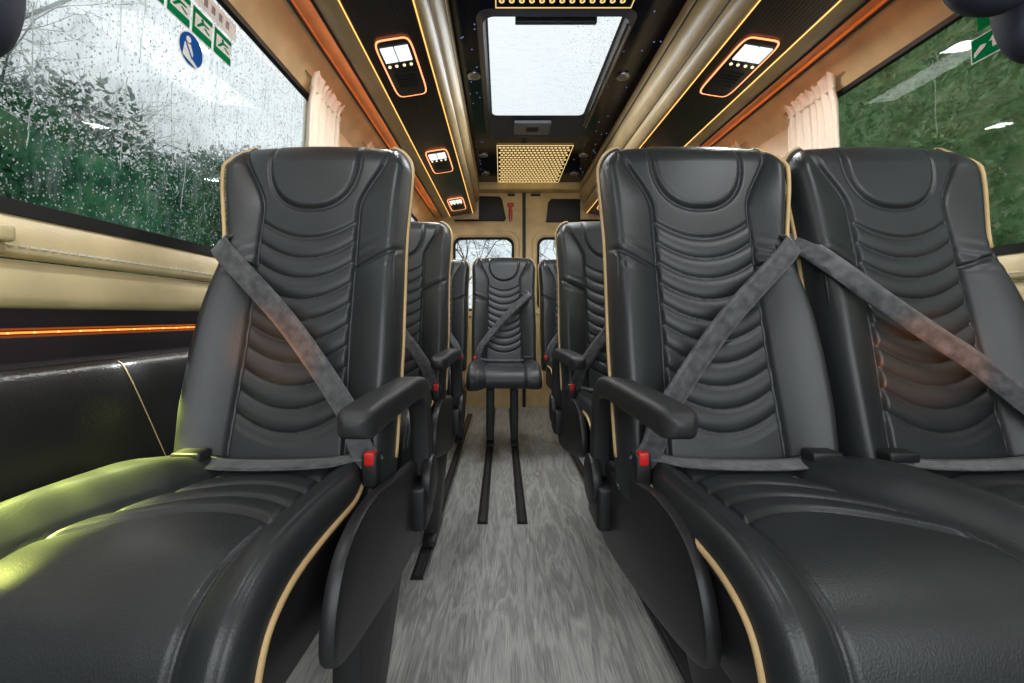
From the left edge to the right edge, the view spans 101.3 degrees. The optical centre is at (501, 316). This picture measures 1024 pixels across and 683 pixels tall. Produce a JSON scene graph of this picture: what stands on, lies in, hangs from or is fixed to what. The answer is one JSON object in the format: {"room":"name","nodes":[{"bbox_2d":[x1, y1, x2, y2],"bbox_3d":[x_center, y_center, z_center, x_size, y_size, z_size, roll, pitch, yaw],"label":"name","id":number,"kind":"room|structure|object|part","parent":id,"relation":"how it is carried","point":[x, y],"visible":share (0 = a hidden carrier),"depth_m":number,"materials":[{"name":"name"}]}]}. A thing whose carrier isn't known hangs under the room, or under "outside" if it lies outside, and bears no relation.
{"room":"vehicle interior","nodes":[
{"label":"vehicle interior","id":0,"kind":"room"},
{"bbox_2d":[0,0,25,57],"bbox_3d":[-0.600,-0.385,0.470,0.100,0.190,0.070,0,0,0],"label":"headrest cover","id":1,"kind":"object","parent":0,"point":[12,12],"visible":1,"depth_m":0.48,"materials":[{"name":"black leather"}]},
{"bbox_2d":[0,0,441,501],"bbox_3d":[-0.613,-0.051,1.350,0.258,1.642,4.500,0,0,0],"label":"wall","id":2,"kind":"structure","parent":0,"point":[72,404],"depth_m":0.73,"materials":[{"name":"leather"}]},
{"bbox_2d":[0,222,15,253],"bbox_3d":[-0.656,-0.102,0.528,0.032,0.040,0.056,0,0,0],"label":"handle","id":3,"kind":"object","parent":2,"relation":"attached to","point":[7,231],"visible":1,"depth_m":0.55,"materials":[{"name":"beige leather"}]},
{"bbox_3d":[-0.679,0.414,1.350,0.048,0.682,4.500,0,0,0],"label":"leather panel","id":4,"kind":"part","parent":2,"relation":"part of","materials":[{"name":"black leather"}]},
{"bbox_3d":[-0.703,0.053,1.350,0.013,0.046,4.500,0,0,0],"label":"dark trim","id":5,"kind":"part","parent":2,"relation":"part of","materials":[{"name":"black plastic"}]},
{"bbox_2d":[0,326,194,334],"bbox_3d":[-0.700,0.023,1.700,0.008,0.003,3.200,0,0,0],"label":"light strip","id":6,"kind":"object","parent":2,"relation":"attached to","point":[28,332],"depth_m":0.71,"materials":[{"name":"orange plastic"}]},
{"bbox_3d":[-0.697,0.023,1.663,0.002,0.003,3.029,0,0,0],"label":"light strip diodes","id":7,"kind":"part","parent":6,"relation":"part of","materials":[{"name":"plastic"}]},
{"bbox_3d":[-0.701,0.013,1.350,0.022,0.050,4.500,0,0,0],"label":"dark trim","id":8,"kind":"part","parent":2,"relation":"part of","materials":[{"name":"black plastic"}]},
{"bbox_3d":[-0.682,-0.115,1.350,0.028,0.064,4.500,0,0,0],"label":"window sill trim","id":9,"kind":"part","parent":2,"relation":"part of","materials":[{"name":"beige plastic"}]},
{"bbox_2d":[0,0,308,256],"bbox_3d":[-0.666,-0.443,0.405,0.052,0.599,2.054,0,0,0],"label":"window","id":10,"kind":"structure","parent":2,"relation":"in","point":[7,205],"depth_m":0.77,"materials":[{"name":"glass"}]},
{"bbox_2d":[166,0,190,29],"bbox_3d":[-0.656,-0.634,0.853,0.005,0.060,0.062,0,0,0],"label":"sticker","id":11,"kind":"object","parent":10,"relation":"attached to","point":[181,9],"visible":1,"depth_m":0.86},
{"bbox_2d":[178,30,202,69],"bbox_3d":[-0.660,-0.567,0.892,0.006,0.070,0.070,0,0,0],"label":"sticker","id":12,"kind":"object","parent":10,"relation":"attached to","point":[189,46],"visible":1,"depth_m":0.89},
{"bbox_2d":[191,4,212,49],"bbox_3d":[-0.656,-0.634,0.919,0.005,0.060,0.062,0,0,0],"label":"sticker","id":13,"kind":"object","parent":10,"relation":"attached to","point":[201,26],"visible":1,"depth_m":0.92,"materials":[{"name":"green plastic"}]},
{"bbox_2d":[194,0,235,42],"bbox_3d":[-0.653,-0.692,0.905,0.003,0.040,0.250,0,0,0],"label":"sticker","id":14,"kind":"object","parent":10,"relation":"attached to","point":[215,13],"visible":1,"depth_m":0.97,"materials":[{"name":"grey plastic"}]},
{"bbox_2d":[213,25,231,66],"bbox_3d":[-0.656,-0.634,0.986,0.005,0.060,0.062,0,0,0],"label":"sticker","id":15,"kind":"object","parent":10,"relation":"attached to","point":[222,46],"visible":1,"depth_m":0.98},
{"bbox_2d":[305,70,344,146],"bbox_3d":[-0.621,-0.456,1.465,0.080,0.672,0.290,0,0,0],"label":"window curtain","id":16,"kind":"object","parent":2,"relation":"hanging from","point":[324,111],"visible":0.44,"depth_m":1.42,"materials":[{"name":"fabric"}]},
{"bbox_2d":[362,141,374,148],"bbox_3d":[-0.621,-0.456,1.970,0.080,0.672,0.221,0,0,0],"label":"window curtain","id":17,"kind":"object","parent":2,"relation":"hanging from","point":[369,145],"visible":0.02,"depth_m":1.90,"materials":[{"name":"fabric"}]},
{"bbox_2d":[314,0,479,218],"bbox_3d":[-0.342,-0.960,1.423,0.316,0.320,4.045,0,0,0],"label":"overhead luggage rack","id":18,"kind":"object","parent":2,"relation":"attached to","point":[436,119],"visible":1,"depth_m":1.56,"materials":[{"name":"black plastic"}]},
{"bbox_2d":[338,0,449,215],"bbox_3d":[-0.421,-0.816,1.410,0.004,0.003,4.020,0,0,0],"label":"light","id":19,"kind":"object","parent":18,"relation":"attached to","point":[344,11],"depth_m":1.53,"materials":[{"name":"plastic"}]},
{"bbox_2d":[375,37,426,96],"bbox_3d":[-0.331,-0.826,1.407,0.114,0.028,0.320,0,0,0],"label":"light panel","id":20,"kind":"object","parent":18,"relation":"attached to","point":[397,55],"visible":1,"depth_m":1.37,"materials":[{"name":"black plastic"}]},
{"bbox_2d":[394,71,418,87],"bbox_3d":[-0.330,-0.823,1.456,0.068,0.015,0.082,0,0,0],"label":"speaker grille","id":21,"kind":"object","parent":20,"relation":"attached to","point":[402,79],"depth_m":1.45,"materials":[{"name":"black plastic"}]},
{"bbox_2d":[425,149,452,173],"bbox_3d":[-0.331,-0.826,2.243,0.114,0.028,0.320,0,0,0],"label":"light panel","id":22,"kind":"object","parent":18,"relation":"attached to","point":[439,160],"visible":1,"depth_m":2.21,"materials":[{"name":"black plastic"}]},
{"bbox_2d":[434,162,448,169],"bbox_3d":[-0.330,-0.823,2.291,0.068,0.015,0.082,0,0,0],"label":"speaker grille","id":23,"kind":"object","parent":22,"relation":"attached to","point":[439,165],"depth_m":2.29,"materials":[{"name":"black plastic"}]},
{"bbox_2d":[413,0,472,212],"bbox_3d":[-0.237,-0.846,1.410,0.004,0.003,4.020,0,0,0],"label":"light","id":24,"kind":"object","parent":18,"relation":"attached to","point":[419,21],"depth_m":1.59,"materials":[{"name":"plastic"}]},
{"bbox_2d":[447,197,465,210],"bbox_3d":[-0.331,-0.826,3.087,0.114,0.028,0.320,0,0,0],"label":"light panel","id":25,"kind":"object","parent":18,"relation":"attached to","point":[456,204],"visible":1,"depth_m":3.06,"materials":[{"name":"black plastic"}]},
{"bbox_2d":[286,407,678,682],"bbox_3d":[0.235,0.785,1.350,1.910,0.030,4.500,0,0,0],"label":"floor","id":26,"kind":"structure","parent":0,"point":[546,599],"depth_m":1.18,"materials":[{"name":"grey wood"}]},
{"bbox_2d":[410,413,473,579],"bbox_3d":[-0.246,0.763,2.265,0.048,0.014,2.070,0,0,0],"label":"rail","id":27,"kind":"object","parent":26,"relation":"on","point":[421,569],"visible":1,"depth_m":1.78,"materials":[{"name":"metal"}]},
{"bbox_2d":[446,259,469,442],"bbox_3d":[-0.439,0.178,2.598,0.443,1.148,0.688,0,0,0],"label":"passenger seat","id":28,"kind":"object","parent":27,"relation":"on","point":[460,269],"visible":0.16,"depth_m":2.74,"materials":[{"name":"black leather"}]},
{"bbox_2d":[446,366,450,394],"bbox_3d":[-0.455,0.325,2.509,0.402,0.196,0.513,0,0,0],"label":"cushion","id":29,"kind":"object","parent":28,"relation":"on","point":[448,392],"depth_m":2.26,"materials":[{"name":"black leather"}]},
{"bbox_3d":[-0.431,-0.028,2.783,0.418,0.735,0.294,0,0,0],"label":"backrest","id":30,"kind":"part","parent":28,"relation":"part of","materials":[{"name":"black leather"}]},
{"bbox_3d":[-0.260,0.592,2.692,0.044,0.324,0.375,0,0,0],"label":"leg","id":31,"kind":"part","parent":28,"relation":"part of","materials":[{"name":"black plastic"}]},
{"bbox_2d":[477,408,495,523],"bbox_3d":[-0.073,0.763,2.530,0.040,0.014,1.940,0,0,0],"label":"rail","id":32,"kind":"object","parent":26,"relation":"on","point":[483,512],"visible":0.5,"depth_m":1.86,"materials":[{"name":"metal"}]},
{"bbox_2d":[465,257,542,446],"bbox_3d":[0.015,0.177,2.528,0.432,1.152,0.693,0,0,0],"label":"passenger seat","id":33,"kind":"object","parent":32,"relation":"on","point":[503,318],"visible":1,"depth_m":2.64,"materials":[{"name":"black leather"}]},
{"bbox_3d":[-0.071,0.592,2.623,0.044,0.324,0.375,0,0,0],"label":"leg","id":34,"kind":"part","parent":33,"relation":"part of","materials":[{"name":"black plastic"}]},
{"bbox_2d":[466,359,541,390],"bbox_3d":[0.012,0.320,2.439,0.404,0.137,0.513,0,0,0],"label":"cushion","id":35,"kind":"object","parent":33,"relation":"on","point":[481,374],"depth_m":2.22,"materials":[{"name":"black leather"}]},
{"bbox_3d":[0.012,-0.028,2.713,0.415,0.735,0.294,0,0,0],"label":"backrest","id":36,"kind":"part","parent":33,"relation":"part of","materials":[{"name":"black leather"}]},
{"bbox_3d":[0.074,0.592,2.623,0.044,0.324,0.375,0,0,0],"label":"leg","id":37,"kind":"part","parent":33,"relation":"part of","materials":[{"name":"black plastic"}]},
{"bbox_2d":[509,408,527,523],"bbox_3d":[0.076,0.763,2.530,0.040,0.014,1.940,0,0,0],"label":"rail","id":38,"kind":"object","parent":26,"relation":"on","point":[521,514],"visible":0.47,"depth_m":1.85,"materials":[{"name":"metal"}]},
{"bbox_2d":[567,452,692,682],"bbox_3d":[0.396,0.763,1.800,0.048,0.014,3.000,0,0,0],"label":"rail","id":39,"kind":"object","parent":26,"relation":"on","point":[676,657],"visible":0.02,"depth_m":0.98,"materials":[{"name":"metal"}]},
{"bbox_2d":[538,259,558,388],"bbox_3d":[0.464,0.178,2.598,0.443,1.148,0.688,0,0,0],"label":"passenger seat","id":40,"kind":"object","parent":39,"relation":"on","point":[547,269],"visible":0.23,"depth_m":2.74,"materials":[{"name":"black leather"}]},
{"bbox_3d":[0.476,0.383,2.562,0.369,0.135,0.515,0,0,0],"label":"seat","id":41,"kind":"part","parent":40,"relation":"part of","materials":[{"name":"black leather"}]},
{"bbox_2d":[548,358,551,370],"bbox_3d":[0.480,0.325,2.509,0.402,0.196,0.513,0,0,0],"label":"cushion","id":42,"kind":"object","parent":40,"relation":"on","point":[549,359],"depth_m":2.48,"materials":[{"name":"black leather"}]},
{"bbox_2d":[549,221,613,461],"bbox_3d":[0.431,0.177,1.469,0.470,1.152,0.696,0,0,0],"label":"passenger seat","id":43,"kind":"object","parent":39,"relation":"on","point":[580,359],"visible":0.33,"depth_m":1.61,"materials":[{"name":"leather"}]},
{"bbox_3d":[0.231,0.240,1.535,0.057,0.242,0.437,0,0,-3],"label":"armrest","id":44,"kind":"part","parent":43,"relation":"part of","materials":[{"name":"plastic"}]},
{"bbox_3d":[0.431,-0.028,1.653,0.418,0.735,0.294,0,0,0],"label":"backrest","id":45,"kind":"part","parent":43,"relation":"part of","materials":[{"name":"black leather"}]},
{"bbox_3d":[0.452,0.383,1.433,0.369,0.135,0.515,0,0,0],"label":"seat","id":46,"kind":"part","parent":43,"relation":"part of","materials":[{"name":"black leather"}]},
{"bbox_2d":[576,389,613,461],"bbox_3d":[0.455,0.325,1.379,0.402,0.196,0.513,0,0,0],"label":"cushion","id":47,"kind":"object","parent":43,"relation":"on","point":[583,396],"depth_m":1.28,"materials":[{"name":"black leather"}]},
{"bbox_2d":[584,147,1023,682],"bbox_3d":[0.431,0.177,0.709,0.470,1.152,0.696,0,0,0],"label":"passenger seat","id":48,"kind":"object","parent":39,"relation":"on","point":[729,501],"visible":1,"depth_m":0.68,"materials":[{"name":"black leather"}]},
{"bbox_3d":[0.231,0.240,0.775,0.057,0.242,0.437,0,0,-3],"label":"armrest","id":49,"kind":"part","parent":48,"relation":"part of","materials":[{"name":"plastic"}]},
{"bbox_3d":[0.380,0.592,0.802,0.044,0.324,0.375,0,0,0],"label":"leg","id":50,"kind":"part","parent":48,"relation":"part of","materials":[{"name":"black plastic"}]},
{"bbox_3d":[0.431,-0.028,0.893,0.418,0.735,0.294,0,0,0],"label":"backrest","id":51,"kind":"part","parent":48,"relation":"part of","materials":[{"name":"black leather"}]},
{"bbox_3d":[0.452,0.383,0.672,0.369,0.135,0.515,0,0,0],"label":"seat","id":52,"kind":"part","parent":48,"relation":"part of","materials":[{"name":"black leather"}]},
{"bbox_2d":[651,455,1023,682],"bbox_3d":[0.455,0.325,0.619,0.402,0.196,0.513,0,0,0],"label":"cushion","id":53,"kind":"object","parent":48,"relation":"on","point":[812,568],"depth_m":0.47,"materials":[{"name":"black leather"}]},
{"bbox_2d":[522,193,525,406],"bbox_3d":[0.189,-0.150,3.604,0.028,1.840,0.032,0,0,0],"label":"trim","id":54,"kind":"structure","parent":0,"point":[523,194],"depth_m":3.59,"materials":[{"name":"rubber"}]},
{"bbox_2d":[448,0,686,181],"bbox_3d":[0.230,-1.140,1.300,1.060,0.040,4.400,0,0,0],"label":"ceiling","id":55,"kind":"structure","parent":0,"point":[650,26],"depth_m":1.97,"materials":[{"name":"black plastic"}]},
{"bbox_2d":[467,71,480,79],"bbox_3d":[-0.130,-1.115,1.944,0.064,0.010,0.064,0,0,0],"label":"recessed light","id":56,"kind":"object","parent":55,"relation":"in","point":[473,75],"visible":1,"depth_m":1.93,"materials":[{"name":"metal"}]},
{"bbox_2d":[479,153,487,157],"bbox_3d":[-0.128,-1.115,2.900,0.064,0.010,0.064,0,0,0],"label":"recessed light","id":57,"kind":"object","parent":55,"relation":"in","point":[483,155],"visible":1,"depth_m":2.89,"materials":[{"name":"metal"}]},
{"bbox_2d":[479,182,579,192],"bbox_3d":[0.240,-1.099,3.560,0.960,0.073,0.140,0,0,0],"label":"trim","id":58,"kind":"structure","parent":55,"relation":"attached to","point":[484,187],"depth_m":3.49,"materials":[{"name":"beige plastic"}]},
{"bbox_2d":[497,145,573,182],"bbox_3d":[0.216,-1.115,3.100,0.500,0.009,0.747,0,0,0],"label":"ceiling vent","id":59,"kind":"object","parent":55,"relation":"in","point":[515,163],"visible":1,"depth_m":3.03,"materials":[{"name":"metal"}]},
{"bbox_2d":[476,9,636,137],"bbox_3d":[0.203,-1.141,2.067,0.601,0.078,1.089,0,0,0],"label":"roof hatch","id":60,"kind":"object","parent":55,"relation":"attached to","point":[499,126],"visible":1,"depth_m":1.92,"materials":[{"name":"plastic"}]},
{"bbox_3d":[0.177,-1.121,2.487,0.215,0.022,0.155,0,0,0],"label":"hatch handle","id":61,"kind":"part","parent":60,"relation":"part of","materials":[{"name":"grey plastic"}]},
{"bbox_3d":[0.474,-1.114,2.025,0.008,0.008,0.850,0,0,0],"label":"blind rail","id":62,"kind":"part","parent":60,"relation":"part of","materials":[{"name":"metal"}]},
{"bbox_3d":[0.487,-1.108,2.025,0.012,0.012,0.850,0,0,0],"label":"blind rail","id":63,"kind":"part","parent":60,"relation":"part of","materials":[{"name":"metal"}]},
{"bbox_2d":[461,11,660,175],"bbox_3d":[0.245,-1.119,2.309,0.832,0.002,2.200,0,0,0],"label":"stars","id":64,"kind":"object","parent":55,"relation":"attached to","point":[654,11],"visible":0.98,"depth_m":1.99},
{"bbox_2d":[495,0,634,7],"bbox_3d":[0.221,-1.115,1.260,0.490,0.009,0.508,0,0,0],"label":"ceiling vent","id":65,"kind":"object","parent":55,"relation":"in","point":[498,3],"visible":1,"depth_m":1.49,"materials":[{"name":"beige plastic"}]},
{"bbox_2d":[579,153,587,157],"bbox_3d":[0.562,-1.115,2.900,0.064,0.010,0.064,0,0,0],"label":"recessed light","id":66,"kind":"object","parent":55,"relation":"in","point":[582,155],"visible":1,"depth_m":2.89,"materials":[{"name":"metal"}]},
{"bbox_2d":[616,72,629,80],"bbox_3d":[0.562,-1.115,1.950,0.064,0.010,0.064,0,0,0],"label":"recessed light","id":67,"kind":"object","parent":55,"relation":"in","point":[623,76],"visible":1,"depth_m":1.94,"materials":[{"name":"metal"}]},
{"bbox_2d":[698,0,1023,299],"bbox_3d":[1.070,-0.051,1.350,0.268,1.642,4.500,0,0,0],"label":"wall","id":68,"kind":"structure","parent":0,"point":[876,30],"depth_m":1.29,"materials":[{"name":"leather"}]},
{"bbox_2d":[580,0,865,218],"bbox_3d":[0.794,-0.960,1.423,0.316,0.320,4.045,0,0,0],"label":"overhead luggage rack","id":69,"kind":"object","parent":68,"relation":"attached to","point":[667,107],"visible":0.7,"depth_m":1.49,"materials":[{"name":"beige leather"}]},
{"bbox_2d":[589,0,760,209],"bbox_3d":[0.689,-0.846,1.410,0.004,0.003,4.020,0,0,0],"label":"light","id":70,"kind":"object","parent":69,"relation":"attached to","point":[749,11],"depth_m":1.45,"materials":[{"name":"plastic"}]},
{"bbox_2d":[700,37,779,96],"bbox_3d":[0.783,-0.826,1.407,0.114,0.028,0.320,0,0,0],"label":"light panel","id":71,"kind":"object","parent":69,"relation":"attached to","point":[751,52],"visible":1,"depth_m":1.37,"materials":[{"name":"black plastic"}]},
{"bbox_2d":[712,71,743,87],"bbox_3d":[0.782,-0.823,1.456,0.068,0.015,0.082,0,0,0],"label":"speaker grille","id":72,"kind":"object","parent":71,"relation":"attached to","point":[722,79],"depth_m":1.45,"materials":[{"name":"black plastic"}]},
{"bbox_2d":[684,0,841,146],"bbox_3d":[0.874,-0.816,1.410,0.004,0.003,4.020,0,0,0],"label":"light","id":73,"kind":"object","parent":69,"relation":"attached to","point":[834,5],"depth_m":1.37,"materials":[{"name":"plastic"}]},
{"bbox_2d":[942,0,1023,63],"bbox_3d":[0.945,-0.645,0.773,0.293,0.330,0.109,0,0,-12],"label":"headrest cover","id":74,"kind":"object","parent":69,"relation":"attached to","point":[1006,17],"visible":1,"depth_m":0.78,"materials":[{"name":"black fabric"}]},
{"bbox_2d":[730,141,745,148],"bbox_3d":[1.083,-0.456,1.970,0.080,0.672,0.221,0,0,0],"label":"window curtain","id":75,"kind":"object","parent":68,"relation":"hanging from","point":[735,145],"visible":0.02,"depth_m":1.90,"materials":[{"name":"fabric"}]},
{"bbox_2d":[783,70,844,150],"bbox_3d":[1.083,-0.456,1.465,0.080,0.672,0.280,0,0,0],"label":"window curtain","id":76,"kind":"object","parent":68,"relation":"hanging from","point":[813,117],"visible":0.41,"depth_m":1.43,"materials":[{"name":"fabric"}]},
{"bbox_2d":[836,13,1023,254],"bbox_3d":[1.129,-0.443,0.405,0.052,0.599,2.054,0,0,0],"label":"window","id":77,"kind":"structure","parent":68,"relation":"in","point":[927,94],"depth_m":1.04,"materials":[{"name":"glass"}]},
{"bbox_2d":[977,17,989,31],"bbox_3d":[1.115,-0.692,0.955,0.004,0.047,0.060,0,0,0],"label":"sticker","id":78,"kind":"object","parent":77,"relation":"attached to","point":[982,23],"visible":0.12,"depth_m":0.97,"materials":[{"name":"green plastic"}]},
{"bbox_2d":[970,29,999,65],"bbox_3d":[1.118,-0.628,0.969,0.005,0.057,0.067,0,0,0],"label":"sticker","id":79,"kind":"object","parent":77,"relation":"attached to","point":[985,45],"visible":0.72,"depth_m":0.98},
{"bbox_3d":[1.144,-0.115,1.350,0.028,0.064,4.500,0,0,0],"label":"window sill trim","id":80,"kind":"part","parent":68,"relation":"part of","materials":[{"name":"beige plastic"}]},
{"bbox_3d":[0.235,-1.200,3.666,1.910,0.200,0.028,0,0,0],"label":"wall","id":81,"kind":"structure","parent":0,"visible":0},
{"bbox_2d":[434,193,521,406],"bbox_3d":[-0.269,-0.195,3.610,0.903,1.930,0.080,0,0,0],"label":"door","id":82,"kind":"structure","parent":81,"relation":"in","point":[493,223],"depth_m":3.60,"materials":[{"name":"plastic"}]},
{"bbox_2d":[507,203,513,220],"bbox_3d":[0.073,-0.897,3.588,0.056,0.155,0.028,0,0,0],"label":"hammer","id":83,"kind":"object","parent":82,"relation":"attached to","point":[510,205],"visible":1,"depth_m":3.58,"materials":[{"name":"red plastic"}]},
{"bbox_3d":[0.073,-0.895,3.588,0.020,0.150,0.020,0,0,0],"label":"handle","id":84,"kind":"part","parent":83,"relation":"part of","materials":[{"name":"red plastic"}]},
{"bbox_2d":[526,193,599,406],"bbox_3d":[0.693,-0.195,3.610,0.995,1.930,0.080,0,0,0],"label":"door","id":85,"kind":"structure","parent":81,"relation":"in","point":[545,212],"depth_m":3.60,"materials":[{"name":"plastic"}]},
{"label":"outside","id":86,"kind":"structure","parent":0,"visible":0},
{"bbox_3d":[0.000,1.470,20.000,80.000,0.100,80.000,0,0,0],"label":"ground","id":87,"kind":"structure","parent":86,"visible":0},
{"bbox_2d":[0,0,185,167],"bbox_3d":[-5.372,-1.610,3.138,6.282,5.974,5.757,0,0,-30],"label":"bare tree","id":88,"kind":"object","parent":87,"relation":"on","point":[58,2],"visible":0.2,"depth_m":4.67,"materials":[{"name":"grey plant"}]},
{"bbox_2d":[0,0,222,196],"bbox_3d":[-7.527,-2.037,6.260,6.985,6.831,5.457,0,0,-32],"label":"bare tree","id":89,"kind":"object","parent":87,"relation":"on","point":[26,30],"visible":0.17,"depth_m":5.66,"materials":[{"name":"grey plant"}]},
{"bbox_2d":[7,70,219,189],"bbox_3d":[-7.482,-1.597,7.983,5.641,5.938,3.717,0,0,-10],"label":"bare tree","id":90,"kind":"object","parent":87,"relation":"on","point":[8,70],"visible":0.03,"depth_m":7.90,"materials":[{"name":"green plant"}]},
{"bbox_2d":[0,48,270,282],"bbox_3d":[-4.169,-0.705,6.003,2.238,4.550,16.088,0,0,0],"label":"trees","id":91,"kind":"object","parent":87,"relation":"on","point":[24,156],"visible":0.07,"depth_m":3.79,"materials":[{"name":"green plant"}]},
{"bbox_2d":[411,218,511,308],"bbox_3d":[-1.058,-1.668,13.136,3.709,6.087,6.143,0,0,-39],"label":"bare tree","id":92,"kind":"object","parent":87,"relation":"on","point":[473,242],"visible":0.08,"depth_m":12.89,"materials":[{"name":"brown plant"}]},
{"bbox_2d":[480,240,555,260],"bbox_3d":[1.770,-1.399,12.027,5.261,5.540,4.248,0,0,31],"label":"bare tree","id":93,"kind":"object","parent":87,"relation":"on","point":[540,253],"visible":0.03,"depth_m":12.28,"materials":[{"name":"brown plant"}]},
{"bbox_3d":[-0.585,0.763,1.800,0.040,0.014,3.000,0,0,0],"label":"rail","id":94,"kind":"object","parent":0,"visible":0},
{"bbox_2d":[0,147,437,682],"bbox_3d":[-0.402,0.177,0.709,0.496,1.152,0.697,0,0,0],"label":"passenger seat","id":95,"kind":"object","parent":94,"relation":"on","point":[281,512],"visible":1,"depth_m":0.68,"materials":[{"name":"black leather"}]},
{"bbox_2d":[0,455,361,682],"bbox_3d":[-0.439,0.325,0.619,0.402,0.196,0.513,0,0,0],"label":"cushion","id":96,"kind":"object","parent":95,"relation":"on","point":[172,568],"depth_m":0.48,"materials":[{"name":"black leather"}]},
{"bbox_3d":[-0.415,-0.028,0.893,0.418,0.735,0.294,0,0,0],"label":"backrest","id":97,"kind":"part","parent":95,"relation":"part of","materials":[{"name":"black leather"}]},
{"bbox_3d":[-0.435,0.383,0.672,0.369,0.135,0.515,0,0,0],"label":"seat","id":98,"kind":"part","parent":95,"relation":"part of","materials":[{"name":"black leather"}]},
{"bbox_3d":[-0.239,0.592,0.802,0.044,0.324,0.375,0,0,0],"label":"leg","id":99,"kind":"part","parent":95,"relation":"part of","materials":[{"name":"black plastic"}]},
{"bbox_3d":[-0.189,0.240,0.775,0.057,0.242,0.437,0,0,3],"label":"armrest","id":100,"kind":"part","parent":95,"relation":"part of","materials":[{"name":"plastic"}]},
{"bbox_2d":[397,221,464,546],"bbox_3d":[-0.403,0.177,1.469,0.496,1.152,0.697,0,0,0],"label":"passenger seat","id":101,"kind":"object","parent":94,"relation":"on","point":[428,354],"visible":0.3,"depth_m":1.60,"materials":[{"name":"leather"}]},
{"bbox_2d":[397,393,431,469],"bbox_3d":[-0.440,0.325,1.379,0.402,0.196,0.513,0,0,0],"label":"cushion","id":102,"kind":"object","parent":101,"relation":"on","point":[405,453],"depth_m":1.13,"materials":[{"name":"black leather"}]},
{"bbox_3d":[-0.416,-0.028,1.653,0.418,0.735,0.294,0,0,0],"label":"backrest","id":103,"kind":"part","parent":101,"relation":"part of","materials":[{"name":"black leather"}]},
{"bbox_3d":[-0.240,0.592,1.562,0.044,0.324,0.375,0,0,0],"label":"leg","id":104,"kind":"part","parent":101,"relation":"part of","materials":[{"name":"black plastic"}]},
{"bbox_3d":[-0.190,0.240,1.535,0.057,0.242,0.437,0,0,3],"label":"armrest","id":105,"kind":"part","parent":101,"relation":"part of","materials":[{"name":"plastic"}]},
{"bbox_3d":[0.920,0.763,1.800,0.040,0.014,3.000,0,0,0],"label":"rail","id":106,"kind":"object","parent":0,"visible":0},
{"bbox_2d":[782,147,1023,504],"bbox_3d":[0.860,0.178,0.708,0.454,1.148,0.688,0,0,0],"label":"passenger seat","id":107,"kind":"object","parent":106,"relation":"on","point":[920,323],"visible":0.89,"depth_m":0.85,"materials":[{"name":"black leather"}]},
{"bbox_2d":[904,455,1023,504],"bbox_3d":[0.881,0.325,0.619,0.402,0.196,0.513,0,0,0],"label":"cushion","id":108,"kind":"object","parent":107,"relation":"on","point":[1000,475],"depth_m":0.74,"materials":[{"name":"black leather"}]}
]}

